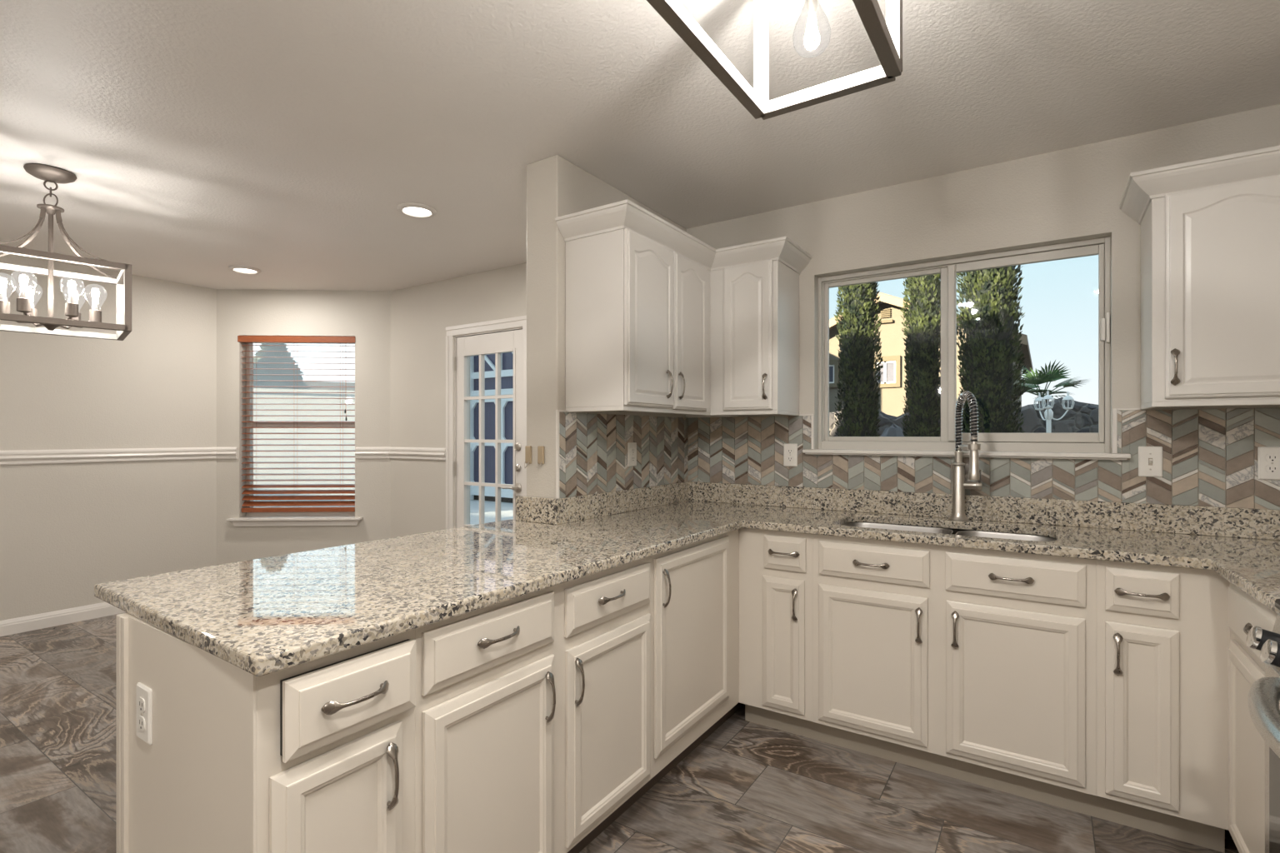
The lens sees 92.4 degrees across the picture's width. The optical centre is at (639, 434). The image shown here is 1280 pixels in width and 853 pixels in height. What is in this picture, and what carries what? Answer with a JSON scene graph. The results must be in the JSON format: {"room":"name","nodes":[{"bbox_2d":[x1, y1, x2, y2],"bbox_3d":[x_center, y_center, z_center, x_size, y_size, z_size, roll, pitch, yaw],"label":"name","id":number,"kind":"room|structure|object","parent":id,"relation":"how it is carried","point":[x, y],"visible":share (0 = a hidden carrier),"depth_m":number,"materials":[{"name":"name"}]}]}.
{"room":"kitchen","nodes":[
{"label":"kitchen","id":0,"kind":"room"},
{"bbox_2d":[0,252,216,620],"bbox_3d":[-4.960,0.060,2.697,0.150,2.450,5.435,0,0,33],"label":"wall","id":1,"kind":"structure","parent":0,"point":[67,530],"depth_m":4.32,"materials":[{"name":"paint"}]},
{"bbox_2d":[0,602,125,636],"bbox_3d":[-4.408,1.236,3.065,6.500,0.098,1.514,0,0,-41],"label":"baseboard","id":2,"kind":"structure","parent":1,"relation":"attached to","point":[19,625],"depth_m":4.12,"materials":[{"name":"white paint"}]},
{"bbox_2d":[216,289,390,564],"bbox_3d":[-2.719,0.060,5.032,1.371,2.450,0.150,0,0,-3],"label":"wall","id":3,"kind":"structure","parent":0,"point":[365,316],"depth_m":4.96,"materials":[{"name":"paint"}]},
{"bbox_2d":[0,343,445,526],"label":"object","id":4,"kind":"structure","parent":3,"relation":"in","point":[336,518],"depth_m":4.89,"materials":[{"name":"white paint"}]},
{"bbox_2d":[237,335,355,512],"bbox_3d":[-2.773,-0.082,4.983,0.926,1.424,0.076,0,0,-3],"label":"blind","id":5,"kind":"object","parent":4,"relation":"attached to","point":[244,339],"visible":0.88,"depth_m":4.98,"materials":[{"name":"brown wood"}]},
{"bbox_2d":[526,155,686,498],"bbox_3d":[-0.112,0.060,3.059,0.178,2.450,1.109,0,0,33],"label":"wall","id":6,"kind":"structure","parent":0,"point":[556,187],"depth_m":2.59,"materials":[{"name":"paint"}]},
{"bbox_2d":[524,445,531,468],"bbox_3d":[-0.482,0.097,2.622,0.032,0.096,0.027,0,0,33],"label":"light switch","id":7,"kind":"object","parent":6,"relation":"attached to","point":[527,448],"visible":1,"depth_m":2.62,"materials":[{"name":"beige plastic"}]},
{"bbox_2d":[536,445,544,469],"bbox_3d":[-0.422,0.097,2.582,0.032,0.096,0.027,0,0,33],"label":"light switch","id":8,"kind":"object","parent":6,"relation":"attached to","point":[540,448],"visible":1,"depth_m":2.58,"materials":[{"name":"beige plastic"}]},
{"bbox_2d":[555,410,687,498],"bbox_3d":[-0.037,0.082,3.001,0.011,0.367,1.118,0,0,33],"label":"tile backsplash","id":9,"kind":"structure","parent":6,"relation":"attached to","point":[592,448],"depth_m":2.87,"materials":[{"name":"tile"}]},
{"bbox_2d":[627,442,636,466],"bbox_3d":[-0.036,0.098,2.986,0.008,0.116,0.072,0,0,33],"label":"wall outlet","id":10,"kind":"object","parent":9,"relation":"attached to","point":[632,447],"visible":1,"depth_m":2.98,"materials":[{"name":"plastic"}]},
{"bbox_2d":[630,447,634,453],"bbox_3d":[-0.034,0.079,2.985,0.004,0.029,0.034,0,0,33],"label":"receptacle","id":11,"kind":"object","parent":10,"relation":"attached to","point":[632,449],"depth_m":2.98,"materials":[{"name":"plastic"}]},
{"bbox_2d":[630,455,634,461],"bbox_3d":[-0.034,0.117,2.985,0.004,0.029,0.034,0,0,33],"label":"receptacle","id":12,"kind":"object","parent":10,"relation":"attached to","point":[632,457],"depth_m":2.98,"materials":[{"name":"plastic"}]},
{"bbox_2d":[555,199,726,417],"bbox_3d":[0.109,-0.495,2.900,0.362,0.800,1.119,0,0,33],"label":"upper cabinet","id":13,"kind":"object","parent":6,"relation":"attached to","point":[638,284],"visible":0.98,"depth_m":2.54,"materials":[{"name":"white paint"}]},
{"bbox_2d":[0,612,1239,852],"bbox_3d":[-1.899,1.335,1.161,6.850,0.100,6.445,0,0,33],"label":"floor","id":14,"kind":"structure","parent":0,"point":[748,787],"depth_m":2.17,"materials":[{"name":"tile"}]},
{"bbox_2d":[116,612,134,852],"bbox_3d":[-0.759,0.845,1.960,0.048,0.881,1.435,0,0,33],"label":"trim","id":15,"kind":"structure","parent":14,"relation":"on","point":[122,619],"depth_m":1.35,"materials":[{"name":"beige paint"}]},
{"bbox_2d":[128,616,415,852],"bbox_3d":[-0.779,0.845,1.316,0.630,0.881,0.322,0,0,33],"label":"base cabinet","id":16,"kind":"object","parent":14,"relation":"on","point":[317,756],"visible":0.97,"depth_m":1.17,"materials":[{"name":"beige paint"}]},
{"bbox_2d":[136,682,152,744],"bbox_3d":[-1.051,0.591,1.298,0.072,0.116,0.008,0,0,33],"label":"wall outlet","id":17,"kind":"object","parent":16,"relation":"attached to","point":[144,694],"visible":1,"depth_m":1.29,"materials":[{"name":"plastic"}]},
{"bbox_2d":[138,697,144,713],"bbox_3d":[-1.052,0.572,1.296,0.034,0.029,0.004,0,0,33],"label":"receptacle","id":18,"kind":"object","parent":17,"relation":"attached to","point":[141,700],"depth_m":1.29,"materials":[{"name":"plastic"}]},
{"bbox_2d":[138,715,144,731],"bbox_3d":[-1.052,0.611,1.296,0.034,0.029,0.004,0,0,33],"label":"receptacle","id":19,"kind":"object","parent":17,"relation":"attached to","point":[141,718],"depth_m":1.29,"materials":[{"name":"plastic"}]},
{"bbox_2d":[415,556,650,852],"bbox_3d":[-0.436,0.845,1.846,0.617,0.881,0.940,0,0,33],"label":"base cabinet","id":20,"kind":"object","parent":14,"relation":"on","point":[532,711],"visible":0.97,"depth_m":1.61,"materials":[{"name":"beige paint"}]},
{"bbox_2d":[634,529,744,803],"bbox_3d":[0.174,0.845,2.767,0.613,0.881,1.270,0,0,33],"label":"base cabinet","id":21,"kind":"object","parent":14,"relation":"on","point":[695,587],"visible":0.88,"depth_m":2.32,"materials":[{"name":"beige paint"}]},
{"bbox_2d":[94,481,1279,676],"bbox_3d":[0.613,0.335,1.717,3.066,0.139,2.546,0,0,33],"label":"countertop","id":22,"kind":"structure","parent":21,"relation":"on","point":[261,617],"depth_m":1.94,"materials":[{"name":"stone"}]},
{"bbox_2d":[842,522,1055,541],"bbox_3d":[1.207,0.502,2.476,0.808,0.194,0.406,0,0,33],"label":"sink","id":23,"kind":"object","parent":22,"relation":"in","point":[870,525],"visible":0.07,"depth_m":2.58,"materials":[{"name":"silver metal"}]},
{"bbox_2d":[948,391,982,521],"bbox_3d":[1.358,0.095,2.569,0.135,0.551,0.231,0,0,33],"label":"faucet","id":24,"kind":"object","parent":22,"relation":"on","point":[959,485],"visible":1,"depth_m":2.63,"materials":[{"name":"silver metal"}]},
{"bbox_2d":[739,528,818,740],"bbox_3d":[0.709,0.845,2.815,0.329,0.881,0.601,0,0,33],"label":"base cabinet","id":25,"kind":"object","parent":14,"relation":"on","point":[776,567],"visible":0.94,"depth_m":2.59,"materials":[{"name":"beige paint"}]},
{"bbox_2d":[812,534,1096,817],"bbox_3d":[1.236,0.845,2.466,0.935,0.881,0.601,0,0,33],"label":"base cabinet","id":26,"kind":"object","parent":14,"relation":"on","point":[978,667],"visible":1,"depth_m":2.20,"materials":[{"name":"beige paint"}]},
{"bbox_2d":[1095,560,1229,852],"bbox_3d":[1.760,0.845,2.120,0.320,0.881,0.601,0,0,33],"label":"base cabinet","id":27,"kind":"object","parent":14,"relation":"on","point":[1163,632],"visible":0.97,"depth_m":1.90,"materials":[{"name":"beige paint"}]},
{"bbox_2d":[1227,582,1277,852],"bbox_3d":[1.995,0.845,1.657,0.686,0.881,1.115,0,0,33],"label":"base cabinet","id":28,"kind":"object","parent":14,"relation":"on","point":[1246,746],"visible":0.48,"depth_m":1.65,"materials":[{"name":"beige paint"}]},
{"bbox_2d":[1246,599,1279,852],"bbox_3d":[1.436,0.814,0.893,0.768,0.902,0.764,0,0,33],"label":"range","id":29,"kind":"object","parent":14,"relation":"on","point":[1263,698],"visible":1,"depth_m":1.27,"materials":[{"name":"silver metal"}]},
{"bbox_2d":[1275,599,1279,611],"bbox_3d":[1.479,0.376,0.865,0.665,0.026,0.764,0,0,33],"label":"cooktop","id":30,"kind":"object","parent":29,"relation":"in","point":[1277,601],"depth_m":1.35,"materials":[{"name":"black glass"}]},
{"bbox_2d":[0,0,1279,291],"bbox_3d":[-1.913,-1.225,1.141,7.050,0.120,6.595,0,0,33],"label":"ceiling","id":31,"kind":"structure","parent":0,"point":[285,140],"depth_m":2.19,"materials":[{"name":"paint"}]},
{"bbox_2d":[0,163,131,340],"bbox_3d":[-2.608,-0.812,2.714,0.522,0.704,0.398,0,0,-44],"label":"chandelier","id":32,"kind":"object","parent":31,"relation":"hanging from","point":[49,173],"depth_m":2.71,"materials":[{"name":"silver metal"}]},
{"bbox_2d":[228,265,261,274],"bbox_3d":[-2.781,-1.157,4.321,0.196,0.014,0.196,0,0,33],"label":"recessed light","id":33,"kind":"object","parent":31,"relation":"in","point":[241,269],"visible":1,"depth_m":4.30,"materials":[{"name":"white paint"}]},
{"bbox_2d":[396,202,436,218],"bbox_3d":[-1.154,-1.157,3.177,0.196,0.014,0.196,0,0,33],"label":"recessed light","id":34,"kind":"object","parent":31,"relation":"in","point":[410,209],"visible":1,"depth_m":3.16,"materials":[{"name":"white paint"}]},
{"bbox_2d":[646,0,902,119],"bbox_3d":[0.228,-0.982,1.145,0.347,0.364,0.792,0,0,33],"label":"lantern pendant","id":35,"kind":"object","parent":31,"relation":"hanging from","point":[886,37],"depth_m":1.38,"materials":[{"name":"silver metal"}]},
{"bbox_2d":[390,104,1279,538],"bbox_3d":[0.324,0.060,3.525,5.544,2.450,0.150,0,0,33],"label":"wall","id":36,"kind":"structure","parent":0,"point":[1072,194],"depth_m":2.84,"materials":[{"name":"paint"}]},
{"bbox_2d":[445,315,526,529],"bbox_3d":[-1.060,0.241,4.407,0.855,2.088,0.184,0,0,33],"label":"door","id":37,"kind":"structure","parent":36,"relation":"in","point":[459,349],"depth_m":4.43,"materials":[{"name":"white paint"}]},
{"bbox_2d":[710,236,811,416],"bbox_3d":[0.589,-0.495,3.038,0.414,0.800,0.367,0,0,33],"label":"upper cabinet","id":38,"kind":"object","parent":36,"relation":"attached to","point":[755,286],"visible":1,"depth_m":2.94,"materials":[{"name":"white paint"}]},
{"bbox_2d":[818,236,1109,453],"bbox_3d":[1.417,-0.359,2.821,1.184,0.879,0.089,0,0,33],"label":"window","id":39,"kind":"structure","parent":36,"relation":"in","point":[1090,442],"depth_m":2.79,"materials":[{"name":"plastic"}]},
{"bbox_2d":[802,449,1130,459],"bbox_3d":[1.376,0.087,2.751,1.285,0.024,0.107,0,0,33],"label":"window sill","id":40,"kind":"structure","parent":36,"relation":"attached to","point":[817,452],"depth_m":2.63,"materials":[{"name":"white paint"}]},
{"bbox_2d":[688,407,1279,509],"bbox_3d":[1.430,0.082,2.698,2.776,0.367,0.011,0,0,33],"label":"tile backsplash","id":41,"kind":"structure","parent":36,"relation":"attached to","point":[1210,456],"depth_m":2.51,"materials":[{"name":"tile"}]},
{"bbox_2d":[783,443,797,466],"bbox_3d":[0.766,0.105,3.126,0.072,0.116,0.008,0,0,33],"label":"wall outlet","id":42,"kind":"object","parent":41,"relation":"attached to","point":[790,451],"visible":1,"depth_m":3.12,"materials":[{"name":"plastic"}]},
{"bbox_2d":[786,448,793,454],"bbox_3d":[0.765,0.086,3.124,0.034,0.029,0.004,0,0,33],"label":"receptacle","id":43,"kind":"object","parent":42,"relation":"attached to","point":[789,451],"depth_m":3.12,"materials":[{"name":"plastic"}]},
{"bbox_2d":[786,455,793,461],"bbox_3d":[0.765,0.124,3.124,0.034,0.029,0.004,0,0,33],"label":"receptacle","id":44,"kind":"object","parent":42,"relation":"attached to","point":[789,458],"depth_m":3.12,"materials":[{"name":"plastic"}]},
{"bbox_2d":[1138,446,1162,477],"bbox_3d":[1.948,0.104,2.340,0.072,0.116,0.018,0,0,33],"label":"light switch","id":45,"kind":"object","parent":41,"relation":"attached to","point":[1150,458],"visible":1,"depth_m":2.34,"materials":[{"name":"plastic"}]},
{"bbox_2d":[1257,446,1279,479],"bbox_3d":[2.227,0.102,2.161,0.072,0.116,0.008,0,0,33],"label":"wall outlet","id":46,"kind":"object","parent":41,"relation":"attached to","point":[1268,457],"visible":1,"depth_m":2.16,"materials":[{"name":"plastic"}]},
{"bbox_2d":[1265,454,1279,462],"bbox_3d":[2.226,0.083,2.159,0.034,0.029,0.004,0,0,33],"label":"receptacle","id":47,"kind":"object","parent":46,"relation":"attached to","point":[1269,457],"depth_m":2.16,"materials":[{"name":"plastic"}]},
{"bbox_2d":[1265,465,1279,473],"bbox_3d":[2.226,0.121,2.159,0.034,0.029,0.004,0,0,33],"label":"receptacle","id":48,"kind":"object","parent":46,"relation":"attached to","point":[1269,468],"depth_m":2.16,"materials":[{"name":"plastic"}]},
{"bbox_2d":[1120,145,1279,409],"bbox_3d":[2.134,-0.495,2.017,0.851,0.800,0.367,0,0,33],"label":"upper cabinet","id":49,"kind":"object","parent":36,"relation":"attached to","point":[1210,227],"visible":1,"depth_m":2.02,"materials":[{"name":"white paint"}]},
{"label":"outside","id":50,"kind":"structure","parent":0,"visible":0},
{"bbox_3d":[6.180,1.470,13.895,55.000,0.130,50.000,0,0,33],"label":"ground","id":51,"kind":"structure","parent":50,"visible":0},
{"bbox_2d":[253,343,312,389],"bbox_3d":[-7.086,-0.259,11.826,1.873,3.328,1.908,0,0,-18],"label":"tree","id":52,"kind":"object","parent":51,"relation":"on","point":[296,371],"visible":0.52,"depth_m":11.64,"materials":[{"name":"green plant"}]},
{"bbox_2d":[253,388,354,507],"bbox_3d":[-8.757,0.355,7.982,10.400,2.100,0.280,0,0,-24],"label":"wall","id":53,"kind":"structure","parent":51,"relation":"on","point":[255,395],"depth_m":9.49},
{"bbox_2d":[302,381,354,390],"bbox_3d":[-7.012,0.020,16.353,4.900,2.770,3.800,0,0,-24],"label":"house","id":54,"kind":"structure","parent":51,"relation":"on","point":[309,383],"depth_m":15.56,"materials":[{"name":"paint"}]},
{"bbox_2d":[470,500,513,524],"bbox_3d":[-2.519,1.397,9.342,8.500,0.013,6.385,0,0,33],"label":"patio slab","id":55,"kind":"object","parent":51,"relation":"on","point":[507,508],"depth_m":11.00,"materials":[{"name":"concrete"}]},
{"bbox_2d":[470,352,513,503],"bbox_3d":[-1.110,-0.795,13.219,4.507,4.373,3.434,0,0,33],"label":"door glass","id":56,"kind":"object","parent":51,"relation":"on","point":[507,359],"visible":0.12,"depth_m":12.73,"materials":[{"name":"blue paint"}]},
{"bbox_2d":[833,281,884,436],"bbox_3d":[3.972,-1.503,11.165,0.881,5.816,0.871,0,0,33],"label":"cypress tree","id":57,"kind":"object","parent":51,"relation":"on","point":[857,345],"visible":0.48,"depth_m":10.92,"materials":[{"name":"green plant"}]},
{"bbox_2d":[880,424,904,436],"bbox_3d":[4.846,0.685,11.724,0.722,1.794,0.601,0,0,33],"label":"boulder","id":58,"kind":"object","parent":51,"relation":"on","point":[894,430],"visible":0.22,"depth_m":11.62,"materials":[{"name":"stone"}]},
{"bbox_2d":[900,273,940,436],"bbox_3d":[4.899,-1.601,10.556,0.776,6.011,0.787,0,0,-26],"label":"cypress tree","id":59,"kind":"object","parent":51,"relation":"on","point":[922,344],"visible":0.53,"depth_m":10.34,"materials":[{"name":"green plant"}]},
{"bbox_2d":[829,292,1033,416],"bbox_3d":[7.954,-1.019,18.074,6.000,4.848,7.870,0,0,33],"label":"house","id":60,"kind":"structure","parent":51,"relation":"on","point":[892,402],"depth_m":15.09,"materials":[{"name":"paint"}]},
{"bbox_2d":[880,308,890,318],"bbox_3d":[6.061,-2.996,15.129,0.225,0.227,0.070,0,0,33],"label":"gable vent","id":61,"kind":"object","parent":60,"relation":"attached to","point":[886,312],"depth_m":15.11,"materials":[{"name":"paint"}]},
{"bbox_2d":[829,397,1098,436],"bbox_3d":[6.089,0.408,11.942,15.000,2.154,0.759,0,0,33],"label":"wall","id":62,"kind":"structure","parent":51,"relation":"on","point":[1083,417],"depth_m":10.90,"materials":[{"name":"stone"}]},
{"bbox_2d":[956,265,1028,433],"bbox_3d":[5.606,-1.807,9.850,1.085,6.424,1.068,0,0,33],"label":"cypress tree","id":63,"kind":"object","parent":51,"relation":"on","point":[987,357],"visible":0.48,"depth_m":9.55,"materials":[{"name":"green plant"}]},
{"bbox_2d":[1013,360,1089,404],"bbox_3d":[8.026,-0.041,12.272,1.581,2.894,1.653,0,0,-11],"label":"palm tree","id":64,"kind":"object","parent":51,"relation":"on","point":[1045,377],"visible":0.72,"depth_m":12.04,"materials":[{"name":"green plant"}]},
{"bbox_2d":[1033,390,1074,433],"bbox_3d":[5.854,0.393,8.802,0.579,2.025,0.503,0,0,-38],"label":"lamp post","id":65,"kind":"object","parent":51,"relation":"on","point":[1048,413],"visible":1,"depth_m":8.79,"materials":[{"name":"white metal"}]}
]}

